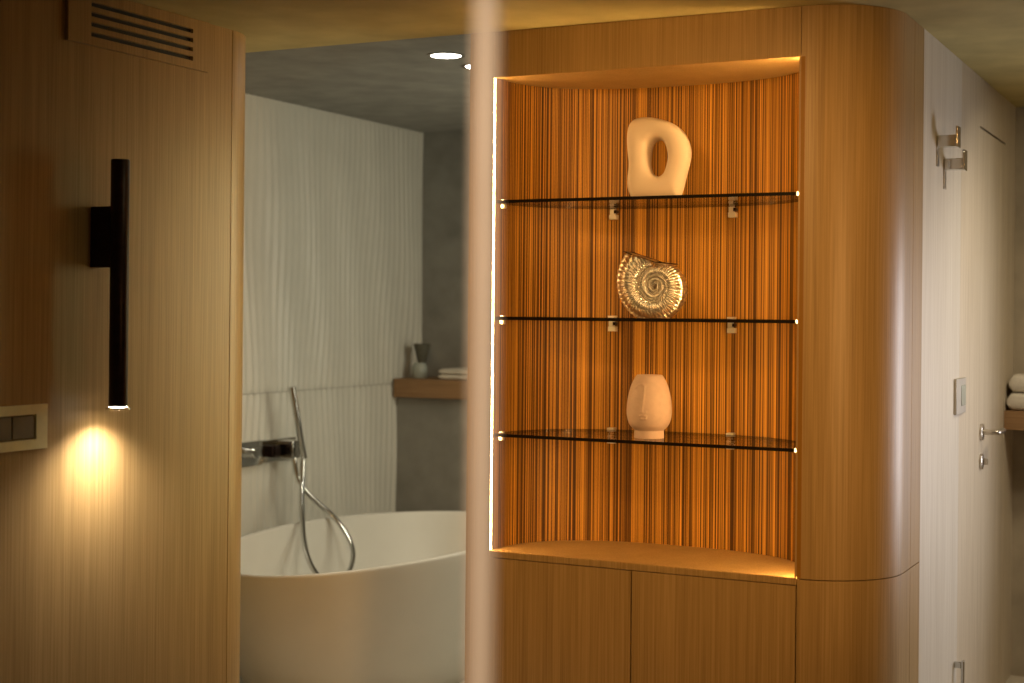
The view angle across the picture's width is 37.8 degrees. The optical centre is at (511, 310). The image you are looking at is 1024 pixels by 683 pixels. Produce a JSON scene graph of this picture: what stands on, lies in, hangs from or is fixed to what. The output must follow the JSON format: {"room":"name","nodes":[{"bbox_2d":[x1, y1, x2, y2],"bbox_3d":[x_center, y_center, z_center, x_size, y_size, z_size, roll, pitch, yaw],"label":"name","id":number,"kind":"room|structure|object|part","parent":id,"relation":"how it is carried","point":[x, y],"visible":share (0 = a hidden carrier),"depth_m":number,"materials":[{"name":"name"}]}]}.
{"room":"bedroom","nodes":[
{"label":"bedroom","id":0,"kind":"room"},
{"bbox_2d":[0,0,231,682],"bbox_3d":[-2.315,0.305,2.394,0.323,2.450,5.613,1,0,27],"label":"wall","id":1,"kind":"structure","parent":0,"point":[113,532],"depth_m":4.33,"materials":[{"name":"brown wood"}]},
{"bbox_2d":[0,404,47,452],"bbox_3d":[-1.314,0.315,4.022,0.010,0.122,0.172,1,0,27],"label":"light switch","id":2,"kind":"object","parent":1,"relation":"attached to","point":[35,426],"visible":1,"depth_m":4.02,"materials":[{"name":"beige plastic"}]},
{"bbox_2d":[90,159,130,409],"bbox_3d":[-1.135,-0.072,4.245,0.125,0.708,0.070,1,0,27],"label":"wall lamp","id":3,"kind":"object","parent":1,"relation":"attached to","point":[109,242],"visible":1,"depth_m":4.21,"materials":[{"name":"black metal"}]},
{"bbox_2d":[65,0,208,72],"bbox_3d":[-1.097,-0.827,4.433,0.012,0.155,0.620,1,0,27],"label":"air vent","id":4,"kind":"object","parent":1,"relation":"in","point":[128,27],"visible":1,"depth_m":4.42,"materials":[{"name":"brown wood"}]},
{"bbox_2d":[226,30,245,682],"bbox_3d":[-1.770,0.238,5.380,2.023,2.600,0.211,1,0,27],"label":"door frame","id":5,"kind":"structure","parent":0,"point":[238,39],"depth_m":4.87,"materials":[{"name":"brown wood"}]},
{"bbox_2d":[241,94,422,536],"bbox_3d":[-1.201,0.269,6.872,0.119,2.550,2.980,1,0,27],"label":"tiled wall","id":6,"kind":"structure","parent":0,"point":[332,268],"depth_m":7.34,"materials":[{"name":"white tile"}]},
{"bbox_2d":[242,437,299,466],"bbox_3d":[-1.138,0.647,6.756,0.109,0.111,0.672,1,0,27],"label":"mixer","id":7,"kind":"object","parent":6,"relation":"attached to","point":[256,452],"visible":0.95,"depth_m":6.85,"materials":[{"name":"silver metal"}]},
{"bbox_3d":[-1.176,0.637,6.687,0.042,0.052,0.142,1,0,15],"label":"lever","id":8,"kind":"part","parent":7,"relation":"part of","materials":[{"name":"silver metal"}]},
{"bbox_3d":[-1.236,0.646,6.653,0.026,0.111,0.400,1,0,27],"label":"lever plate","id":9,"kind":"part","parent":7,"relation":"part of","materials":[{"name":"silver metal"}]},
{"bbox_3d":[-1.092,0.647,6.872,0.048,0.053,0.058,1,0,27],"label":"diverter knob","id":10,"kind":"part","parent":7,"relation":"part of","materials":[{"name":"brown metal"}]},
{"bbox_3d":[-1.088,0.648,6.956,0.020,0.103,0.269,1,0,27],"label":"diverter plate","id":11,"kind":"part","parent":7,"relation":"part of","materials":[{"name":"silver metal"}]},
{"bbox_2d":[240,676,464,682],"bbox_3d":[-0.160,1.551,6.342,2.436,0.006,2.955,1,0,27],"label":"floor","id":12,"kind":"structure","parent":0,"point":[241,679],"depth_m":6.22,"materials":[{"name":"white stone"}]},
{"bbox_2d":[240,511,465,682],"bbox_3d":[-0.551,1.254,6.450,1.070,0.580,2.000,1,0,27],"label":"bathtub","id":13,"kind":"object","parent":12,"relation":"on","point":[398,616],"visible":0.62,"depth_m":5.79,"materials":[{"name":"white ceramic"}]},
{"bbox_2d":[288,386,355,573],"bbox_3d":[-0.819,0.780,6.731,0.286,0.862,0.513,1,0,-23],"label":"shower","id":14,"kind":"object","parent":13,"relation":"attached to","point":[300,479],"visible":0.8,"depth_m":6.87,"materials":[{"name":"silver metal"}]},
{"bbox_2d":[245,33,474,132],"bbox_3d":[-0.485,-1.009,6.722,3.500,0.080,3.021,1,0,27],"label":"ceiling","id":15,"kind":"structure","parent":0,"point":[395,83],"depth_m":6.33,"materials":[{"name":"grey paint"}]},
{"bbox_2d":[427,52,464,58],"bbox_3d":[-0.250,-0.965,5.676,0.144,0.005,0.144,1,0,27],"label":"recessed light","id":16,"kind":"object","parent":15,"relation":"in","point":[437,55],"visible":1,"depth_m":5.67,"materials":[{"name":"silver metal"}]},
{"bbox_2d":[462,64,469,68],"bbox_3d":[-0.127,-0.964,5.922,0.144,0.005,0.144,1,0,27],"label":"recessed light","id":17,"kind":"object","parent":15,"relation":"in","point":[466,66],"visible":0.27,"depth_m":5.92,"materials":[{"name":"beige"}]},
{"bbox_2d":[396,397,466,511],"bbox_3d":[0.490,1.014,7.524,2.341,1.094,0.264,1,0,27],"label":"wall","id":18,"kind":"structure","parent":0,"point":[431,472],"depth_m":7.83,"materials":[{"name":"grey paint"}]},
{"bbox_2d":[394,377,466,399],"bbox_3d":[0.484,0.417,7.503,2.322,0.098,0.308,1,0,27],"label":"shelf","id":19,"kind":"object","parent":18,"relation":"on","point":[429,387],"visible":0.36,"depth_m":7.79,"materials":[{"name":"brown wood"}]},
{"bbox_2d":[412,344,430,377],"bbox_3d":[-0.483,0.269,7.955,0.100,0.182,0.092,1,0,27],"label":"jar","id":20,"kind":"object","parent":19,"relation":"on","point":[419,369],"visible":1,"depth_m":7.93,"materials":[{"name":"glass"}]},
{"bbox_2d":[438,367,467,379],"bbox_3d":[-0.185,0.333,7.827,0.330,0.060,0.244,1,0,27],"label":"folded towel","id":21,"kind":"object","parent":19,"relation":"on","point":[447,373],"visible":0.3,"depth_m":7.76,"materials":[{"name":"white fabric"}]},
{"bbox_2d":[422,131,469,376],"bbox_3d":[0.628,0.287,7.671,2.536,2.550,0.115,1,0,27],"label":"wall","id":22,"kind":"structure","parent":0,"point":[446,155],"depth_m":8.11,"materials":[{"name":"grey paint"}]},
{"bbox_2d":[129,0,1023,106],"bbox_3d":[0.815,-0.965,2.505,6.200,0.150,8.600,1,0,27],"label":"ceiling","id":23,"kind":"structure","parent":0,"point":[987,36],"depth_m":4.58,"materials":[{"name":"paint"}]},
{"bbox_2d":[918,29,1015,682],"bbox_3d":[1.713,0.346,5.670,0.100,2.450,2.123,1,0,27],"label":"wall","id":24,"kind":"structure","parent":0,"point":[941,239],"depth_m":5.20,"materials":[{"name":"beige paint"}]},
{"bbox_2d":[936,126,960,166],"bbox_3d":[1.425,-0.534,4.889,0.069,0.129,0.054,1,0,27],"label":"wall bracket","id":25,"kind":"object","parent":24,"relation":"attached to","point":[942,141],"visible":1,"depth_m":4.87,"materials":[{"name":"metal"}]},
{"bbox_3d":[1.393,-0.519,4.897,0.004,0.099,0.036,1,0,27],"label":"plate","id":26,"kind":"part","parent":25,"relation":"part of","materials":[{"name":"metal"}]},
{"bbox_3d":[1.424,-0.552,4.889,0.058,0.038,0.046,1,0,27],"label":"arm","id":27,"kind":"part","parent":25,"relation":"part of","materials":[{"name":"silver metal"}]},
{"bbox_3d":[1.453,-0.565,4.875,0.007,0.068,0.054,1,0,27],"label":"plate","id":28,"kind":"part","parent":25,"relation":"part of","materials":[{"name":"silver metal"}]},
{"bbox_2d":[943,149,966,189],"bbox_3d":[1.480,-0.470,5.000,0.069,0.129,0.054,1,0,27],"label":"wall bracket","id":29,"kind":"object","parent":24,"relation":"attached to","point":[949,164],"visible":1,"depth_m":4.98,"materials":[{"name":"silver metal"}]},
{"bbox_3d":[1.448,-0.455,5.009,0.004,0.099,0.036,1,0,27],"label":"plate","id":30,"kind":"part","parent":29,"relation":"part of","materials":[{"name":"metal"}]},
{"bbox_3d":[1.479,-0.487,5.001,0.058,0.038,0.046,1,0,27],"label":"arm","id":31,"kind":"part","parent":29,"relation":"part of","materials":[{"name":"silver metal"}]},
{"bbox_3d":[1.508,-0.500,4.987,0.007,0.068,0.054,1,0,27],"label":"plate","id":32,"kind":"part","parent":29,"relation":"part of","materials":[{"name":"silver metal"}]},
{"bbox_2d":[954,660,964,682],"bbox_3d":[1.563,1.394,5.239,0.034,0.341,0.020,1,0,27],"label":"bar","id":33,"kind":"object","parent":24,"relation":"attached to","point":[957,664],"visible":1,"depth_m":5.23,"materials":[{"name":"silver metal"}]},
{"bbox_2d":[954,377,965,414],"bbox_3d":[1.580,0.302,5.277,0.012,0.125,0.185,1,0,27],"label":"light switch","id":34,"kind":"object","parent":24,"relation":"attached to","point":[960,383],"visible":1,"depth_m":5.25,"materials":[{"name":"white plastic"}]},
{"bbox_2d":[975,128,1005,682],"bbox_3d":[1.909,0.440,5.918,0.119,2.250,0.638,1,0,27],"label":"door","id":35,"kind":"structure","parent":24,"relation":"in","point":[990,430],"depth_m":5.91,"materials":[{"name":"off-white painted wood"},{"name":"metal"}]},
{"bbox_3d":[1.842,0.464,5.734,0.074,0.062,0.161,1,0,27],"label":"handle","id":36,"kind":"part","parent":35,"relation":"part of","materials":[{"name":"metal"}]},
{"bbox_2d":[1006,675,1023,682],"bbox_3d":[3.304,1.583,4.789,3.552,0.004,1.938,1,0,27],"label":"floor","id":37,"kind":"structure","parent":0,"point":[1012,679],"depth_m":6.37,"materials":[{"name":"stone"}]},
{"bbox_2d":[1011,107,1023,676],"bbox_3d":[3.759,0.365,5.731,3.800,2.450,0.142,1,0,27],"label":"wall","id":38,"kind":"structure","parent":0,"point":[1017,598],"depth_m":6.44,"materials":[{"name":"grey paint"}]},
{"bbox_2d":[1004,409,1023,429],"bbox_3d":[2.481,0.460,6.141,0.852,0.078,0.265,1,0,27],"label":"towel shelf","id":39,"kind":"object","parent":38,"relation":"attached to","point":[1013,419],"visible":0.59,"depth_m":6.20,"materials":[{"name":"brown wood"}]},
{"bbox_2d":[1007,392,1023,410],"bbox_3d":[2.286,0.382,6.246,0.395,0.074,0.220,1,0,27],"label":"folded towel","id":40,"kind":"object","parent":39,"relation":"on","point":[1015,401],"visible":0.92,"depth_m":6.22,"materials":[{"name":"white fabric"}]},
{"bbox_2d":[1009,374,1023,392],"bbox_3d":[2.287,0.307,6.251,0.378,0.074,0.210,1,0,27],"label":"folded towel","id":41,"kind":"object","parent":40,"relation":"on","point":[1016,383],"visible":1,"depth_m":6.23,"materials":[{"name":"white fabric"}]},
{"bbox_3d":[0.120,1.579,3.062,7.900,0.050,9.000,1,0,27],"label":"floor","id":42,"kind":"structure","parent":0,"visible":0},
{"bbox_2d":[469,0,497,682],"bbox_3d":[-0.022,0.326,0.999,0.012,2.450,0.012,1,0,27],"label":"slim post","id":43,"kind":"object","parent":42,"relation":"on","point":[486,11],"visible":1,"depth_m":0.99,"materials":[{"name":"beige paint"}]},
{"bbox_2d":[465,4,923,682],"bbox_3d":[0.569,0.335,4.778,1.348,2.449,0.501,1,0,27],"label":"display cabinet","id":44,"kind":"object","parent":42,"relation":"on","point":[771,532],"visible":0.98,"depth_m":4.72,"materials":[{"name":"brown wood"}]},
{"bbox_3d":[0.005,0.330,5.060,0.086,2.449,0.501,1,0,27],"label":"panel","id":45,"kind":"part","parent":44,"relation":"part of","materials":[{"name":"brown wood"}]},
{"bbox_3d":[0.149,1.147,4.718,0.487,0.697,0.022,1,0,27],"label":"door","id":46,"kind":"part","parent":44,"relation":"part of","materials":[{"name":"brown wood"}]},
{"bbox_2d":[494,429,795,451],"bbox_3d":[0.471,0.406,4.767,0.993,0.010,0.392,1,0,27],"label":"glass shelf","id":47,"kind":"object","parent":44,"relation":"attached to","point":[746,439],"depth_m":4.79,"materials":[{"name":"glass"}]},
{"bbox_2d":[495,317,794,322],"bbox_3d":[0.474,0.030,4.768,0.993,0.010,0.392,1,0,27],"label":"glass shelf","id":48,"kind":"object","parent":44,"relation":"attached to","point":[497,319],"depth_m":4.72,"materials":[{"name":"glass"}]},
{"bbox_2d":[496,192,797,208],"bbox_3d":[0.478,-0.344,4.768,0.993,0.010,0.392,1,0,27],"label":"glass shelf","id":49,"kind":"object","parent":44,"relation":"attached to","point":[772,200],"depth_m":4.81,"materials":[{"name":"glass"}]},
{"bbox_2d":[627,374,671,438],"bbox_3d":[0.431,0.301,4.701,0.142,0.198,0.144,1,0,27],"label":"vase","id":50,"kind":"object","parent":44,"relation":"on","point":[649,404],"visible":1,"depth_m":4.65,"materials":[{"name":"beige ceramic"}]},
{"bbox_3d":[0.488,-0.817,4.780,1.006,0.147,0.421,1,0,27],"label":"panel","id":51,"kind":"part","parent":44,"relation":"part of","materials":[{"name":"brown wood"}]},
{"bbox_2d":[617,251,686,317],"bbox_3d":[0.432,-0.080,4.697,0.232,0.209,0.106,1,0,27],"label":"sculpture","id":52,"kind":"object","parent":44,"relation":"on","point":[647,287],"visible":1,"depth_m":4.67,"materials":[{"name":"gold metal"}]},
{"bbox_2d":[627,117,691,195],"bbox_3d":[0.462,-0.478,4.692,0.206,0.256,0.084,1,0,27],"label":"ring sculpture","id":53,"kind":"object","parent":44,"relation":"on","point":[643,133],"visible":0.97,"depth_m":4.67,"materials":[{"name":"ceramic"}]},
{"bbox_3d":[0.600,1.151,4.493,0.513,0.697,0.022,1,0,27],"label":"door","id":54,"kind":"part","parent":44,"relation":"part of","materials":[{"name":"brown wood"}]},
{"bbox_3d":[1.087,1.176,4.484,0.557,0.776,0.154,1,0,-38],"label":"curved panel","id":55,"kind":"part","parent":44,"relation":"part of","materials":[{"name":"brown wood"}]},
{"bbox_3d":[1.099,-0.050,4.485,0.557,1.669,0.154,1,0,-38],"label":"curved panel","id":56,"kind":"part","parent":44,"relation":"part of","materials":[{"name":"brown wood"}]}
]}

